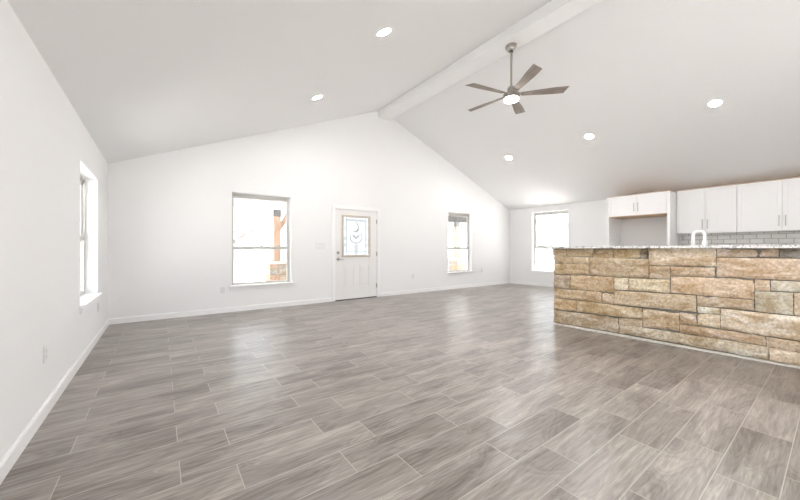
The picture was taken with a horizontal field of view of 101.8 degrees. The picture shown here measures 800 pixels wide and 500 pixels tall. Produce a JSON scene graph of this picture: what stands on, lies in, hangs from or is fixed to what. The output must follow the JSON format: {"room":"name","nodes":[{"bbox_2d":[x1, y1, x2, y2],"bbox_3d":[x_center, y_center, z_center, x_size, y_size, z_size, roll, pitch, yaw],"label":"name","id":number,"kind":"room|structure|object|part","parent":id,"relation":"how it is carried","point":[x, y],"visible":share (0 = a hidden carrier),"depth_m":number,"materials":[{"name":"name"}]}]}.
{"room":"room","nodes":[
{"label":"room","id":0,"kind":"room"},
{"bbox_2d":[0,0,107,459],"bbox_3d":[-1.525,-0.085,0.814,0.180,2.510,10.320,0,0,-36],"label":"wall","id":1,"kind":"structure","parent":0,"point":[45,145],"depth_m":2.19,"materials":[{"name":"white paint"}]},
{"bbox_2d":[43,344,46,363],"bbox_3d":[-2.490,0.735,2.283,0.009,0.120,0.074,0,0,-36],"label":"wall outlet","id":2,"kind":"object","parent":1,"relation":"attached to","point":[44,346],"visible":1,"depth_m":2.26,"materials":[{"name":"white plastic"}]},
{"bbox_2d":[0,319,108,483],"bbox_3d":[-1.442,1.123,0.866,0.015,0.095,10.305,0,0,-36],"label":"baseboard","id":3,"kind":"structure","parent":1,"relation":"attached to","point":[11,456],"depth_m":2.17,"materials":[{"name":"white paint"}]},
{"bbox_2d":[79,174,102,313],"bbox_3d":[-3.622,-0.120,3.705,0.215,1.550,1.237,0,0,-36],"label":"window","id":4,"kind":"structure","parent":1,"relation":"in","point":[86,300],"depth_m":4.08,"materials":[{"name":"grey plastic"}]},
{"bbox_3d":[-3.696,-0.480,3.651,0.022,0.762,1.069,0,0,-36],"label":"sash","id":5,"kind":"part","parent":4,"relation":"part of","materials":[{"name":"clear plastic"}]},
{"bbox_3d":[-3.676,0.200,3.665,0.022,0.722,1.069,0,0,-36],"label":"sash","id":6,"kind":"part","parent":4,"relation":"part of","materials":[{"name":"clear plastic"}]},
{"bbox_3d":[-3.686,-0.150,3.658,0.055,1.490,1.137,0,0,-36],"label":"frame","id":7,"kind":"part","parent":4,"relation":"part of","materials":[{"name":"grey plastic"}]},
{"bbox_3d":[-3.600,0.581,3.722,0.160,0.028,1.237,0,0,-36],"label":"sill","id":8,"kind":"part","parent":4,"relation":"part of","materials":[{"name":"white paint"}]},
{"bbox_2d":[108,111,509,318],"bbox_3d":[-0.431,-1.140,8.141,10.635,4.620,0.180,0,0,-36],"label":"wall","id":9,"kind":"structure","parent":0,"point":[170,213],"depth_m":6.76,"materials":[{"name":"white paint"}]},
{"bbox_2d":[229,193,293,289],"bbox_3d":[-2.720,-0.149,6.421,1.200,1.834,0.215,0,0,-36],"label":"window","id":10,"kind":"structure","parent":9,"relation":"in","point":[278,283],"depth_m":6.43,"materials":[{"name":"grey plastic"}]},
{"bbox_3d":[-2.774,-0.511,6.495,1.032,1.043,0.022,0,0,-36],"label":"sash","id":11,"kind":"part","parent":10,"relation":"part of","materials":[{"name":"clear glass"}]},
{"bbox_3d":[-2.760,0.311,6.476,1.032,0.725,0.022,0,0,-36],"label":"sash","id":12,"kind":"part","parent":10,"relation":"part of","materials":[{"name":"clear glass"}]},
{"bbox_3d":[-2.703,0.694,6.399,1.200,0.028,0.160,0,0,-36],"label":"sill","id":13,"kind":"part","parent":10,"relation":"part of","materials":[{"name":"white paint"}]},
{"bbox_2d":[109,280,509,324],"bbox_3d":[-0.374,1.123,8.063,10.275,0.095,0.015,0,0,-36],"label":"baseboard","id":14,"kind":"structure","parent":9,"relation":"attached to","point":[140,318],"depth_m":6.24,"materials":[{"name":"white paint"}]},
{"bbox_2d":[315,243,324,248],"bbox_3d":[-1.739,-0.066,7.060,0.205,0.110,0.010,0,0,-36],"label":"light switch","id":15,"kind":"object","parent":9,"relation":"attached to","point":[317,245],"visible":1,"depth_m":7.05,"materials":[{"name":"white plastic"}]},
{"bbox_2d":[332,205,379,301],"bbox_3d":[-1.044,0.095,7.654,1.262,2.151,0.219,0,0,-36],"label":"door","id":16,"kind":"structure","parent":9,"relation":"in","point":[356,276],"depth_m":7.59,"materials":[{"name":"white paint"}]},
{"bbox_3d":[-1.018,-0.297,7.608,0.753,0.965,0.022,0,0,-36],"label":"glass frame","id":17,"kind":"part","parent":16,"relation":"part of","materials":[{"name":"beige"}]},
{"bbox_2d":[447,213,473,274],"bbox_3d":[1.764,-0.153,9.726,1.120,1.830,0.215,0,0,-36],"label":"window","id":18,"kind":"structure","parent":9,"relation":"in","point":[452,272],"depth_m":9.87,"materials":[{"name":"grey plastic"}]},
{"bbox_3d":[1.710,-0.514,9.799,0.952,1.040,0.022,0,0,-36],"label":"sash","id":19,"kind":"part","parent":18,"relation":"part of","materials":[{"name":"clear plastic"}]},
{"bbox_3d":[1.724,0.306,9.780,0.952,0.724,0.022,0,0,-36],"label":"sash","id":20,"kind":"part","parent":18,"relation":"part of","materials":[{"name":"clear glass"}]},
{"bbox_3d":[1.781,0.688,9.703,1.120,0.028,0.160,0,0,-36],"label":"sill","id":21,"kind":"part","parent":18,"relation":"part of","materials":[{"name":"white paint"}]},
{"bbox_2d":[0,283,799,499],"bbox_3d":[2.683,1.230,3.915,10.635,0.120,10.680,0,0,-36],"label":"floor","id":22,"kind":"structure","parent":0,"point":[471,393],"depth_m":2.28,"materials":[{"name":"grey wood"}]},
{"bbox_2d":[606,190,679,245],"bbox_3d":[5.754,-0.051,7.734,0.798,2.442,1.245,0,0,-36],"label":"tall cabinet","id":23,"kind":"object","parent":22,"relation":"on","point":[660,203],"visible":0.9,"depth_m":7.47,"materials":[{"name":"white paint"}]},
{"bbox_3d":[5.417,-0.045,8.223,0.759,2.430,0.057,0,0,-36],"label":"panel","id":24,"kind":"part","parent":23,"relation":"part of","materials":[{"name":"white paint"}]},
{"bbox_3d":[5.306,-1.023,7.752,0.020,0.470,0.560,0,0,-36],"label":"door","id":25,"kind":"part","parent":23,"relation":"part of","materials":[{"name":"white paint"}]},
{"bbox_3d":[5.641,-1.023,7.297,0.020,0.470,0.558,0,0,-36],"label":"door","id":26,"kind":"part","parent":23,"relation":"part of","materials":[{"name":"white paint"}]},
{"bbox_3d":[6.123,-0.045,7.266,0.759,2.430,0.054,0,0,-36],"label":"panel","id":27,"kind":"part","parent":23,"relation":"part of","materials":[{"name":"white paint"}]},
{"bbox_2d":[553,248,799,368],"bbox_3d":[3.826,0.581,3.492,0.308,1.178,4.350,0,0,-39],"label":"kitchen island","id":28,"kind":"object","parent":22,"relation":"on","point":[744,303],"visible":1,"depth_m":3.81,"materials":[{"name":"beige stone"}]},
{"bbox_2d":[547,245,799,247],"bbox_3d":[3.847,-0.024,3.481,0.460,0.032,4.405,0,0,-39],"label":"island countertop","id":29,"kind":"structure","parent":28,"relation":"on","point":[695,246],"depth_m":3.69,"materials":[{"name":"white stone"}]},
{"bbox_3d":[4.214,0.711,3.764,0.623,0.918,4.280,0,0,-39],"label":"countertop","id":30,"kind":"structure","parent":22,"relation":"on","visible":0},
{"bbox_2d":[691,230,707,245],"bbox_3d":[3.884,0.004,4.170,0.224,0.497,0.091,0,0,15],"label":"kitchen faucet","id":31,"kind":"object","parent":30,"relation":"on","point":[704,241],"visible":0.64,"depth_m":4.18,"materials":[{"name":"silver metal"}]},
{"bbox_3d":[3.848,-0.146,4.185,0.144,0.197,0.034,0,0,33],"label":"spout","id":32,"kind":"part","parent":31,"relation":"part of","materials":[{"name":"silver metal"}]},
{"bbox_2d":[7,0,799,215],"bbox_3d":[2.742,-2.370,3.834,11.375,2.560,10.920,0,0,-36],"label":"ceiling","id":33,"kind":"structure","parent":0,"point":[143,78],"depth_m":4.67,"materials":[{"name":"white paint"}]},
{"bbox_2d":[312,95,322,99],"bbox_3d":[-1.332,-2.439,5.229,0.177,0.078,0.192,0,0,-41],"label":"recessed light","id":34,"kind":"object","parent":33,"relation":"in","point":[317,96],"visible":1,"depth_m":5.23,"materials":[{"name":"white ceramic"}]},
{"bbox_2d":[376,27,391,36],"bbox_3d":[-0.180,-2.435,3.650,0.177,0.078,0.192,0,0,-41],"label":"recessed light","id":35,"kind":"object","parent":33,"relation":"in","point":[384,31],"visible":1,"depth_m":3.64,"materials":[{"name":"white ceramic"}]},
{"bbox_2d":[378,0,602,119],"bbox_3d":[2.659,-3.335,3.897,0.335,0.230,10.320,0,0,-36],"label":"beam","id":36,"kind":"structure","parent":33,"relation":"attached to","point":[554,13],"depth_m":5.33,"materials":[{"name":"white paint"}]},
{"bbox_2d":[465,42,568,113],"bbox_3d":[1.726,-2.783,5.198,1.584,0.875,1.544,0,0,-36],"label":"ceiling fan","id":37,"kind":"object","parent":36,"relation":"hanging from","point":[512,95],"visible":1,"depth_m":5.06,"materials":[{"name":"silver metal"}]},
{"bbox_3d":[1.314,-2.445,4.950,0.674,0.006,0.154,0,11,-24],"label":"blade","id":38,"kind":"part","parent":37,"relation":"part of","materials":[{"name":"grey wood"}]},
{"bbox_3d":[1.434,-2.445,5.516,0.154,0.006,0.674,-15,10,-41],"label":"blade","id":39,"kind":"part","parent":37,"relation":"part of","materials":[{"name":"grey wood"}]},
{"bbox_3d":[2.010,-2.445,5.577,0.154,0.006,0.674,-13,-6,30],"label":"blade","id":40,"kind":"part","parent":37,"relation":"part of","materials":[{"name":"brown wood"}]},
{"bbox_3d":[1.815,-2.445,4.661,0.154,0.006,0.674,11,-1,-6],"label":"blade","id":41,"kind":"part","parent":37,"relation":"part of","materials":[{"name":"brown wood"}]},
{"bbox_3d":[2.245,-2.445,5.048,0.674,0.006,0.154,0,-11,12],"label":"blade","id":42,"kind":"part","parent":37,"relation":"part of","materials":[{"name":"grey wood"}]},
{"bbox_2d":[584,133,593,138],"bbox_3d":[3.911,-2.328,6.720,0.178,0.076,0.192,0,0,-32],"label":"recessed light","id":43,"kind":"object","parent":33,"relation":"in","point":[589,135],"visible":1,"depth_m":6.72,"materials":[{"name":"white ceramic"}]},
{"bbox_2d":[707,99,722,107],"bbox_3d":[5.035,-2.328,5.195,0.178,0.076,0.192,0,0,-32],"label":"recessed light","id":44,"kind":"object","parent":33,"relation":"in","point":[716,102],"visible":1,"depth_m":5.19,"materials":[{"name":"white ceramic"}]},
{"bbox_2d":[510,199,666,283],"bbox_3d":[6.891,-0.090,7.016,0.180,2.520,10.320,0,0,-36],"label":"wall","id":45,"kind":"structure","parent":0,"point":[586,220],"depth_m":9.29,"materials":[{"name":"white paint"}]},
{"bbox_2d":[510,280,553,287],"bbox_3d":[4.728,1.123,9.788,0.015,0.095,3.260,0,0,-36],"label":"baseboard","id":46,"kind":"structure","parent":45,"relation":"attached to","point":[512,282],"depth_m":10.43,"materials":[{"name":"white paint"}]},
{"bbox_2d":[530,210,567,273],"bbox_3d":[4.637,-0.195,10.030,0.215,1.930,1.247,0,0,-36],"label":"window","id":47,"kind":"structure","parent":45,"relation":"in","point":[541,271],"depth_m":10.32,"materials":[{"name":"grey plastic"}]},
{"bbox_3d":[4.691,0.294,10.070,0.022,0.765,1.079,0,0,-36],"label":"sash","id":48,"kind":"part","parent":47,"relation":"part of","materials":[{"name":"clear glass"}]},
{"bbox_3d":[4.710,-0.576,10.084,0.022,1.099,1.079,0,0,-36],"label":"sash","id":49,"kind":"part","parent":47,"relation":"part of","materials":[{"name":"clear glass"}]},
{"bbox_2d":[677,184,739,233],"bbox_3d":[6.581,-0.823,6.974,0.368,0.965,0.943,0,0,-36],"label":"upper cabinet","id":50,"kind":"object","parent":45,"relation":"attached to","point":[713,209],"visible":0.93,"depth_m":6.84,"materials":[{"name":"white paint"}]},
{"bbox_3d":[6.332,-0.814,7.085,0.020,0.947,0.468,0,0,-36],"label":"door","id":51,"kind":"part","parent":50,"relation":"part of","materials":[{"name":"white paint"}]},
{"bbox_3d":[6.612,-0.814,6.704,0.020,0.947,0.466,0,0,-36],"label":"door","id":52,"kind":"part","parent":50,"relation":"part of","materials":[{"name":"white paint"}]},
{"bbox_2d":[680,231,799,245],"bbox_3d":[7.745,-0.051,5.700,0.008,0.582,4.388,0,0,-36],"label":"backsplash","id":53,"kind":"structure","parent":45,"relation":"attached to","point":[777,237],"depth_m":6.61,"materials":[{"name":"white tile"}]},
{"bbox_2d":[737,177,799,231],"bbox_3d":[7.213,-0.823,6.117,0.368,0.965,1.178,0,0,-36],"label":"upper cabinet","id":54,"kind":"object","parent":45,"relation":"attached to","point":[769,205],"visible":1,"depth_m":6.17,"materials":[{"name":"white paint"}]},
{"bbox_3d":[6.929,-0.814,6.274,0.020,0.947,0.585,0,0,-36],"label":"door","id":55,"kind":"part","parent":54,"relation":"part of","materials":[{"name":"white paint"}]},
{"bbox_3d":[7.279,-0.814,5.799,0.020,0.947,0.583,0,0,-36],"label":"door","id":56,"kind":"part","parent":54,"relation":"part of","materials":[{"name":"white paint"}]},
{"label":"outside","id":57,"kind":"structure","parent":0,"visible":0},
{"bbox_2d":[234,257,553,282],"bbox_3d":[0.000,1.530,0.000,90.000,0.120,90.000,0,0,-36],"label":"ground","id":58,"kind":"structure","parent":57,"point":[250,270],"depth_m":24.50,"materials":[{"name":"white"}]},
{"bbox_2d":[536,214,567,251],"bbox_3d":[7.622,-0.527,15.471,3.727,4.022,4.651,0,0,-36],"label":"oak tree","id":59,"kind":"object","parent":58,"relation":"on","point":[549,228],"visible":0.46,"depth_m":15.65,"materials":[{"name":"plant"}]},
{"bbox_3d":[-0.517,1.339,9.960,12.655,0.259,2.850,0,0,-36],"label":"porch slab","id":60,"kind":"object","parent":58,"relation":"on","visible":0},
{"bbox_2d":[264,209,285,280],"bbox_3d":[-3.333,0.063,8.972,0.660,2.286,0.520,0,0,-36],"label":"porch post","id":61,"kind":"object","parent":60,"relation":"on","point":[275,269],"visible":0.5,"depth_m":8.84,"materials":[{"name":"orange wood"}]},
{"bbox_2d":[234,198,285,209],"bbox_3d":[-2.461,-1.258,9.615,9.755,0.315,0.160,0,0,-36],"label":"beam","id":62,"kind":"structure","parent":61,"relation":"on","point":[238,202],"depth_m":8.61,"materials":[{"name":"white paint"}]},
{"bbox_3d":[-3.389,-0.275,8.931,0.190,1.230,0.158,0,0,-36],"label":"post","id":63,"kind":"part","parent":61,"relation":"part of","materials":[{"name":"orange wood"}]},
{"bbox_2d":[448,222,465,270],"bbox_3d":[2.230,0.063,13.072,0.660,2.286,0.520,0,0,-36],"label":"porch post","id":64,"kind":"object","parent":60,"relation":"on","point":[456,262],"visible":0.66,"depth_m":13.01,"materials":[{"name":"brown wood"}]},
{"bbox_3d":[2.287,-0.275,13.113,0.190,1.230,0.158,0,0,-36],"label":"post","id":65,"kind":"part","parent":64,"relation":"part of","materials":[{"name":"white wood"}]},
{"bbox_2d":[448,216,466,222],"bbox_3d":[2.842,-1.248,13.523,3.420,0.335,0.160,0,0,-36],"label":"beam","id":66,"kind":"structure","parent":64,"relation":"on","point":[450,218],"depth_m":13.03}
]}

